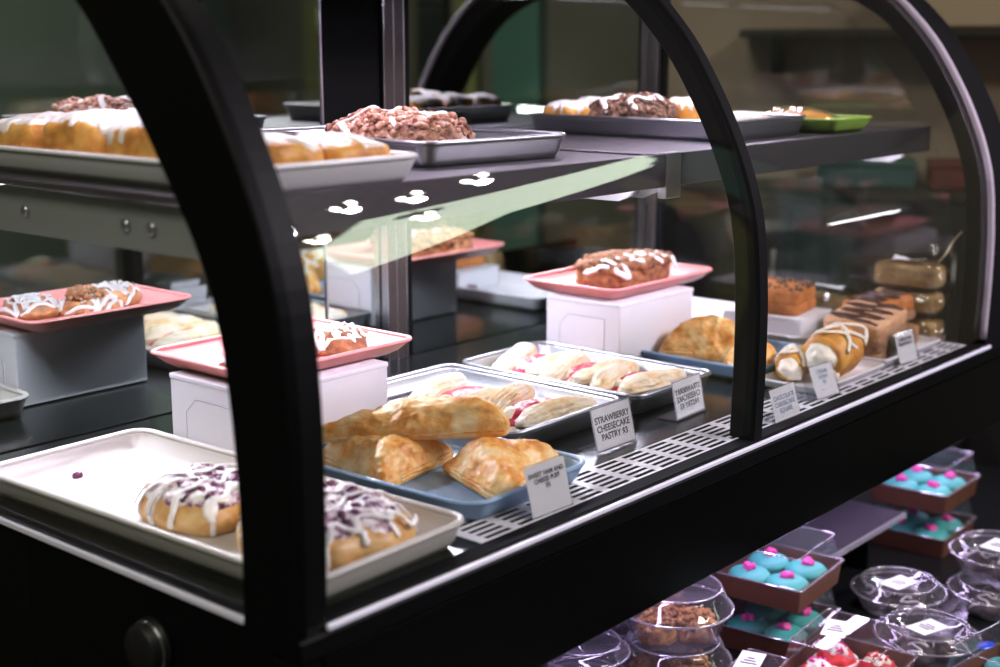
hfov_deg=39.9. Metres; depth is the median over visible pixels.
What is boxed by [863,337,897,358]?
bar
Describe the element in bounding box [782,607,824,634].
macaron
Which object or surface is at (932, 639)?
bowl
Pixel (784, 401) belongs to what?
price sign
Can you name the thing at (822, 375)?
price sign
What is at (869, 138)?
shelf
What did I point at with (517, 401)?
pastry
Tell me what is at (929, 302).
bag
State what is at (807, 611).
flower
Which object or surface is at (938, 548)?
snack box
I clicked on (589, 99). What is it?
cake
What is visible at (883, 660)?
cake
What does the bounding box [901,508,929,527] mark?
macaron
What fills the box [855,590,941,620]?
bowl
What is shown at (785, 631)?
macaron
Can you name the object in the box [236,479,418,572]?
iced pastry
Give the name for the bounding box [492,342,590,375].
pastry
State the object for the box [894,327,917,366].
price sign
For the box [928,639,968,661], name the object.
cookie
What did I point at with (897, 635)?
cookie
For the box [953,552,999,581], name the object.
bowl
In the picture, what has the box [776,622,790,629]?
flower
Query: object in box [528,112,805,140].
sheet pan
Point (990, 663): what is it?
macaron
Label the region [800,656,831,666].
cake
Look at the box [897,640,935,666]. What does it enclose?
cookie
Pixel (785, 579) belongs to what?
macaron
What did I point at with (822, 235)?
base cabinet
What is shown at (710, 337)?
turnover
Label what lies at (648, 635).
cookie
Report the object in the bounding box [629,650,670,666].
cookie
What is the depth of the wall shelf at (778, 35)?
3.12 m
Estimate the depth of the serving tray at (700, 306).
2.40 m
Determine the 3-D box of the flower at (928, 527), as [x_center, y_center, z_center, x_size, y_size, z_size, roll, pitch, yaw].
[0.742,0.333,2.368,0.019,0.009,0.020,1,12,6]
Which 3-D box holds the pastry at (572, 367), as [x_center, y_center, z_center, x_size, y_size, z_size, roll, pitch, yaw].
[0.116,0.051,1.915,0.095,0.039,0.159,8,14,35]
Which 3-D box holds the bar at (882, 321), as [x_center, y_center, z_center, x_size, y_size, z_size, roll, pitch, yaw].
[0.552,-0.018,2.081,0.094,0.047,0.141,8,14,33]
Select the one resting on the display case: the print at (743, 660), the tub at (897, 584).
the tub at (897, 584)
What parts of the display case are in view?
panel, panel, door, arch frame, corner post, door, door, sill rail, corner post, panel, corner post, arch frame, riser leg, riser leg, arch frame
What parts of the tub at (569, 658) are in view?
round tub, lid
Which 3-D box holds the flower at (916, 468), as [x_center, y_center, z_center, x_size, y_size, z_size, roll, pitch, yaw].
[0.739,0.238,2.438,0.018,0.010,0.020,10,15,39]
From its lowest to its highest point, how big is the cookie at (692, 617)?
0.040 m
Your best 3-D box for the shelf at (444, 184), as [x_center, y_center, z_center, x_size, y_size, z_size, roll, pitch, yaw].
[-0.214,-0.189,1.547,0.519,0.007,0.638,10,15,39]
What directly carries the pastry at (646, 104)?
on the sheet pan at (776, 124)
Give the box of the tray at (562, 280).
[523,262,711,299]
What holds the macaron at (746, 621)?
in the snack box at (732, 637)
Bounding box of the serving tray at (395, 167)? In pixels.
[0,145,417,193]
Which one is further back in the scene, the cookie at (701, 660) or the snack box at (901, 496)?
the snack box at (901, 496)
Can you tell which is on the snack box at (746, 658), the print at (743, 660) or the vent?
the print at (743, 660)
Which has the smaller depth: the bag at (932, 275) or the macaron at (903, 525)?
the bag at (932, 275)
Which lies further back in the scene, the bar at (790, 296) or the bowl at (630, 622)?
the bar at (790, 296)
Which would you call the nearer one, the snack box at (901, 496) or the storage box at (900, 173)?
the snack box at (901, 496)
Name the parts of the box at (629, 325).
lid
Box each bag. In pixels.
[814,283,861,311]
[867,231,962,289]
[874,285,948,314]
[907,313,948,342]
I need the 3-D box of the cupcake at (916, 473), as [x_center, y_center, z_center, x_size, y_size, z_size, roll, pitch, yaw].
[0.737,0.254,2.440,0.062,0.042,0.062,10,15,39]
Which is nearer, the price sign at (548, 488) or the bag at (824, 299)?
the price sign at (548, 488)
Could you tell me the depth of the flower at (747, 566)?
1.98 m
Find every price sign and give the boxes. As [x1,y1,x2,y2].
[524,455,571,518]
[589,397,637,453]
[671,370,704,420]
[768,380,799,423]
[798,360,838,402]
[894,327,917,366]
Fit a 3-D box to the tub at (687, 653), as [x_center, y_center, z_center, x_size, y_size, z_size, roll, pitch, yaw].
[0.233,0.405,1.845,0.157,0.146,0.157,10,15,39]
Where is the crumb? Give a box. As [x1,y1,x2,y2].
[72,471,82,478]
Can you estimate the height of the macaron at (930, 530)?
0.041 m
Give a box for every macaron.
[726,612,768,634]
[728,561,770,582]
[745,602,786,625]
[748,547,789,574]
[764,622,807,642]
[766,571,808,590]
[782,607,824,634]
[784,556,827,583]
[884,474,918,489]
[886,517,916,532]
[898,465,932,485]
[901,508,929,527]
[913,523,949,539]
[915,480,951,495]
[927,514,962,534]
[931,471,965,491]
[983,657,999,666]
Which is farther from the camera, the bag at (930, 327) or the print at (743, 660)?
the bag at (930, 327)
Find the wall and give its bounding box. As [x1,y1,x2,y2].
[668,0,999,181]
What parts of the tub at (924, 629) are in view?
lid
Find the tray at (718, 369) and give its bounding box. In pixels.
[641,339,801,379]
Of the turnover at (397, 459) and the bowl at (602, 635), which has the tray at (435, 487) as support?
the turnover at (397, 459)
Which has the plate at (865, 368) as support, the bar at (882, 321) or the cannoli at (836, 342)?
the cannoli at (836, 342)
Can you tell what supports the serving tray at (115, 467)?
on the display case
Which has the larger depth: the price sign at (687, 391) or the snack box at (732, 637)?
the snack box at (732, 637)
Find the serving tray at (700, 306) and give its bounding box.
[692,297,811,344]
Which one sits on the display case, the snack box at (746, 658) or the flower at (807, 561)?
the snack box at (746, 658)
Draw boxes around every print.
[740,657,756,664]
[826,625,842,631]
[890,579,906,584]
[918,623,935,630]
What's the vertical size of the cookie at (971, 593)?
0.025 m
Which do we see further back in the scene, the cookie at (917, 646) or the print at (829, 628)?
the cookie at (917, 646)
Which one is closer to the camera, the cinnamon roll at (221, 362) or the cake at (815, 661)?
the cinnamon roll at (221, 362)
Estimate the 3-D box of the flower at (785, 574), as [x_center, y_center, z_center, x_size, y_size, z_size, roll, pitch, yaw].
[0.407,0.341,1.952,0.021,0.009,0.019,4,12,18]
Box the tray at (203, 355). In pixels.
[150,318,411,378]
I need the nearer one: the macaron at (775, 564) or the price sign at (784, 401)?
the price sign at (784, 401)
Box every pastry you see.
[409,372,506,400]
[489,382,598,430]
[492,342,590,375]
[539,349,628,385]
[590,360,686,393]
[698,111,768,119]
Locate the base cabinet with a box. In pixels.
[664,178,999,467]
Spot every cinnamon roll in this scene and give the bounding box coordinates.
[218,357,224,366]
[315,321,372,355]
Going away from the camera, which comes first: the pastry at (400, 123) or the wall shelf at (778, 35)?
the pastry at (400, 123)
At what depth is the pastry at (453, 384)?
1.76 m
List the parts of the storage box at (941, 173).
lid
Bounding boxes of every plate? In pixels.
[765,360,884,395]
[862,335,940,366]
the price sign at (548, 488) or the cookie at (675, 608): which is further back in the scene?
the cookie at (675, 608)
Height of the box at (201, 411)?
0.099 m
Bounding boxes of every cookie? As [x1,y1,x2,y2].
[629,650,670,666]
[634,607,677,646]
[653,594,688,618]
[668,663,687,666]
[670,648,711,666]
[676,605,718,644]
[759,105,839,118]
[861,588,894,609]
[890,595,925,619]
[894,585,925,603]
[895,625,929,645]
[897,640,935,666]
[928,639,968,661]
[959,550,993,571]
[967,582,999,598]
[967,594,999,617]
[988,560,999,579]
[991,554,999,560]
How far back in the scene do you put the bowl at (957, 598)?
2.08 m
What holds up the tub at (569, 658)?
on the display case
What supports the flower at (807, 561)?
on the macaron at (807, 568)
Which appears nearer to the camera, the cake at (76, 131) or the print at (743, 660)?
the cake at (76, 131)
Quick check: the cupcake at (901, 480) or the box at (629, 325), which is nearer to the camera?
the box at (629, 325)
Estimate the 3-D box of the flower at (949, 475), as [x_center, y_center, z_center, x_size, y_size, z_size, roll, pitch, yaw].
[0.783,0.246,2.400,0.019,0.011,0.019,11,16,43]
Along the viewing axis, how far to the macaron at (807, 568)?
1.99 m
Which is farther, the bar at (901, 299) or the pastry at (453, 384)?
the bar at (901, 299)
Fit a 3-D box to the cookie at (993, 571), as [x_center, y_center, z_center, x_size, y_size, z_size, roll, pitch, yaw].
[0.776,0.359,2.111,0.049,0.026,0.052,-2,12,-9]
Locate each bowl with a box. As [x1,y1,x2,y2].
[544,659,624,666]
[600,632,643,652]
[626,618,726,652]
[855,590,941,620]
[879,637,974,663]
[952,591,999,621]
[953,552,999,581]
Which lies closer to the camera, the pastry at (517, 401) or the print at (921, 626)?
the pastry at (517, 401)
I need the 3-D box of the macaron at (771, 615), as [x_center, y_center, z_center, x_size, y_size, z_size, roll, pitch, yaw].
[0.397,0.413,2.054,0.062,0.043,0.062,-3,12,-13]
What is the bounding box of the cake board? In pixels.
[721,306,831,336]
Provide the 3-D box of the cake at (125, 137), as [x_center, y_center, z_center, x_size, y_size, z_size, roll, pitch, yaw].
[-0.313,-0.181,1.325,0.120,0.059,0.108,10,15,39]
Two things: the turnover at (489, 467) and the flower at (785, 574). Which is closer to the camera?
the turnover at (489, 467)
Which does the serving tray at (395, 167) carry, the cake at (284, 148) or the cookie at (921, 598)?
the cake at (284, 148)
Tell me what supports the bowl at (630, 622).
on the tub at (687, 653)
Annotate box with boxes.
[169,358,387,450]
[546,285,693,357]
[714,526,843,612]
[714,588,840,662]
[731,649,787,666]
[780,609,917,666]
[817,157,917,188]
[871,502,976,557]
[872,448,979,514]
[925,158,964,189]
[926,0,999,27]
[952,623,999,666]
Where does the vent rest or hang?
attached to the display case
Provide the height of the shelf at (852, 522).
0.008 m
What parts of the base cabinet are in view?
door, handle, door, handle, door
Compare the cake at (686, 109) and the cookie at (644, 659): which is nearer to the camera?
the cookie at (644, 659)
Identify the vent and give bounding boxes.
[456,340,967,543]
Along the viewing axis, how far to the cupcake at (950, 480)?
2.39 m
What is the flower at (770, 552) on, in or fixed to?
on the macaron at (775, 564)
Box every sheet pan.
[261,125,565,166]
[387,364,619,442]
[462,341,710,413]
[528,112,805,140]
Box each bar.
[573,248,676,288]
[768,276,815,315]
[824,299,906,347]
[842,289,915,321]
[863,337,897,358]
[903,323,918,343]
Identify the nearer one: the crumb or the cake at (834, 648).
the crumb
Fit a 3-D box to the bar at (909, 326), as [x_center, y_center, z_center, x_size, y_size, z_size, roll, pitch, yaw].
[0.607,-0.001,2.168,0.093,0.030,0.071,8,14,34]
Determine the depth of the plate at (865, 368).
1.93 m
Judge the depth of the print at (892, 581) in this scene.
2.11 m
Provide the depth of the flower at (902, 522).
2.39 m
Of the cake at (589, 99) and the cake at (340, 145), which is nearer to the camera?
the cake at (340, 145)
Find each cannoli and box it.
[774,344,807,380]
[801,322,868,379]
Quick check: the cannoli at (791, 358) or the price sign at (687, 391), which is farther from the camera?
the cannoli at (791, 358)
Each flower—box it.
[741,612,754,620]
[743,561,755,570]
[764,547,776,556]
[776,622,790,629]
[779,571,794,578]
[798,607,810,615]
[800,556,814,565]
[893,517,904,524]
[895,474,907,480]
[908,508,917,513]
[911,465,922,471]
[925,523,937,530]
[927,480,940,487]
[941,514,952,520]
[944,471,955,478]
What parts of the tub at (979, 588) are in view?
round tub, lid, lid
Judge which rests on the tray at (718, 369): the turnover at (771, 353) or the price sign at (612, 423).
the turnover at (771, 353)
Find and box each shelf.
[0,151,638,204]
[508,126,904,155]
[739,28,999,72]
[770,500,903,557]
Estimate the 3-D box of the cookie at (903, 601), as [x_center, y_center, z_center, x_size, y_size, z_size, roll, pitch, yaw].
[0.619,0.412,2.088,0.051,0.027,0.054,-3,12,-14]
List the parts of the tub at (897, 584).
lid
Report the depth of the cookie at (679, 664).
1.83 m
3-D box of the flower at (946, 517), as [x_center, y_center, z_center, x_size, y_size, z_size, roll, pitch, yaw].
[0.783,0.322,2.416,0.020,0.010,0.018,9,15,36]
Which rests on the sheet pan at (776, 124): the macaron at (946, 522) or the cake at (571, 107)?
the cake at (571, 107)
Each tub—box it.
[544,630,630,666]
[600,618,643,652]
[615,575,734,666]
[850,566,947,620]
[873,608,981,663]
[946,530,999,621]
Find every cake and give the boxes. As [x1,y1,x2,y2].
[0,111,62,148]
[43,108,137,153]
[105,116,157,158]
[263,132,323,164]
[295,131,390,160]
[543,100,589,114]
[578,96,601,102]
[670,97,698,119]
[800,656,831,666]
[813,641,858,666]
[854,651,896,666]
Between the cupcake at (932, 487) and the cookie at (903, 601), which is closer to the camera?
the cookie at (903, 601)
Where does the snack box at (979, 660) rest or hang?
on the display case
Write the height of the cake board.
0.038 m
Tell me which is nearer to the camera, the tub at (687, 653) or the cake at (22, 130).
the cake at (22, 130)
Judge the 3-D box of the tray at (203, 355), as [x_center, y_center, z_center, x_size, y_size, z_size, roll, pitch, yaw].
[-0.255,0.021,1.628,0.193,0.021,0.261,10,15,39]
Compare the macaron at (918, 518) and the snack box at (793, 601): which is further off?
the macaron at (918, 518)
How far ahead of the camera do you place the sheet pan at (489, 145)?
1.54 m
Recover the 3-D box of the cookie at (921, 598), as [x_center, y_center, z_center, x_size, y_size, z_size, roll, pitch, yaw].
[0.633,0.403,2.136,0.053,0.026,0.049,-11,16,-43]
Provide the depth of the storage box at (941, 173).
3.13 m
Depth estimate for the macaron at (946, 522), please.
2.40 m
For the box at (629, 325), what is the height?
0.099 m
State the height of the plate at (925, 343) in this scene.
0.015 m
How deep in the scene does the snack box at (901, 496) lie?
2.35 m
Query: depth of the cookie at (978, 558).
2.13 m
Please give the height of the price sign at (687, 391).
0.051 m
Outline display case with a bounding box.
[0,0,999,666]
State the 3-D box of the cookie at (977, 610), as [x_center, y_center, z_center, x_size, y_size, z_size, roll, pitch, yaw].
[0.738,0.411,2.095,0.054,0.027,0.051,-10,16,-40]
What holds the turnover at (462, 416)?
on the turnover at (397, 459)
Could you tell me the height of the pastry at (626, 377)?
0.038 m
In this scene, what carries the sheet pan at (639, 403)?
on the display case
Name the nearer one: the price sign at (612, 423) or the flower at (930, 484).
the price sign at (612, 423)
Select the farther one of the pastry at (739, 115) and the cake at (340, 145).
the pastry at (739, 115)
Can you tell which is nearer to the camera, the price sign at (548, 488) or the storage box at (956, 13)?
the price sign at (548, 488)
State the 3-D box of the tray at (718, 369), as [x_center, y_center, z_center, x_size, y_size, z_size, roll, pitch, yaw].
[0.333,0.032,2.051,0.223,0.024,0.193,10,15,39]
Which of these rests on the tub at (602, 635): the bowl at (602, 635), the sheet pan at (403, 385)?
the bowl at (602, 635)
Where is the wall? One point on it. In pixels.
(881, 79)
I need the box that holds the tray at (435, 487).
[324,437,584,520]
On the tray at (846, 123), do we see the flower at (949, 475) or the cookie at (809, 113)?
the cookie at (809, 113)
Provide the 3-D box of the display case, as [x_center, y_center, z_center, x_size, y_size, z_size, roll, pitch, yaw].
[0.355,0.209,2.012,1.040,1.553,2.060,10,15,39]
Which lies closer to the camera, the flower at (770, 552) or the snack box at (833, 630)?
the snack box at (833, 630)
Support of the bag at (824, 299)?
on the display case
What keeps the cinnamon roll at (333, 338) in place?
on the tray at (203, 355)
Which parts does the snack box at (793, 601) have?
clear lid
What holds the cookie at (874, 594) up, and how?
in the tub at (897, 584)
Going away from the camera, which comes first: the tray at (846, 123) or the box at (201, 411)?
the box at (201, 411)
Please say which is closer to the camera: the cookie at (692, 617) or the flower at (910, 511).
the cookie at (692, 617)
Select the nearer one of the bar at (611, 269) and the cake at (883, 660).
the cake at (883, 660)
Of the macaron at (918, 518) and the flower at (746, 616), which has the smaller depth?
the flower at (746, 616)
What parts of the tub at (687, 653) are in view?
round tub, lid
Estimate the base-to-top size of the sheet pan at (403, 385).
0.029 m
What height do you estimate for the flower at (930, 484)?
0.010 m
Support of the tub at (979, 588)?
on the display case
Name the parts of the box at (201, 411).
lid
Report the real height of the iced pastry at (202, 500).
0.045 m
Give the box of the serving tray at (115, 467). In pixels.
[0,428,463,599]
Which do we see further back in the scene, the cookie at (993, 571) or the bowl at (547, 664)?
the cookie at (993, 571)
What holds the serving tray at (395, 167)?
on the display case
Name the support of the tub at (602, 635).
on the display case
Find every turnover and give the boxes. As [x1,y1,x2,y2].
[323,394,509,442]
[324,434,453,484]
[442,437,559,498]
[658,314,734,361]
[723,342,776,371]
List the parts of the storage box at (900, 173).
lid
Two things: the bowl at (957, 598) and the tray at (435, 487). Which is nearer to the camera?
the tray at (435, 487)
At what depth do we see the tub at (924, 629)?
1.94 m
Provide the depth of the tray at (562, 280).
2.07 m
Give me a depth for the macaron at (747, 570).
1.97 m
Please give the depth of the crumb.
1.49 m

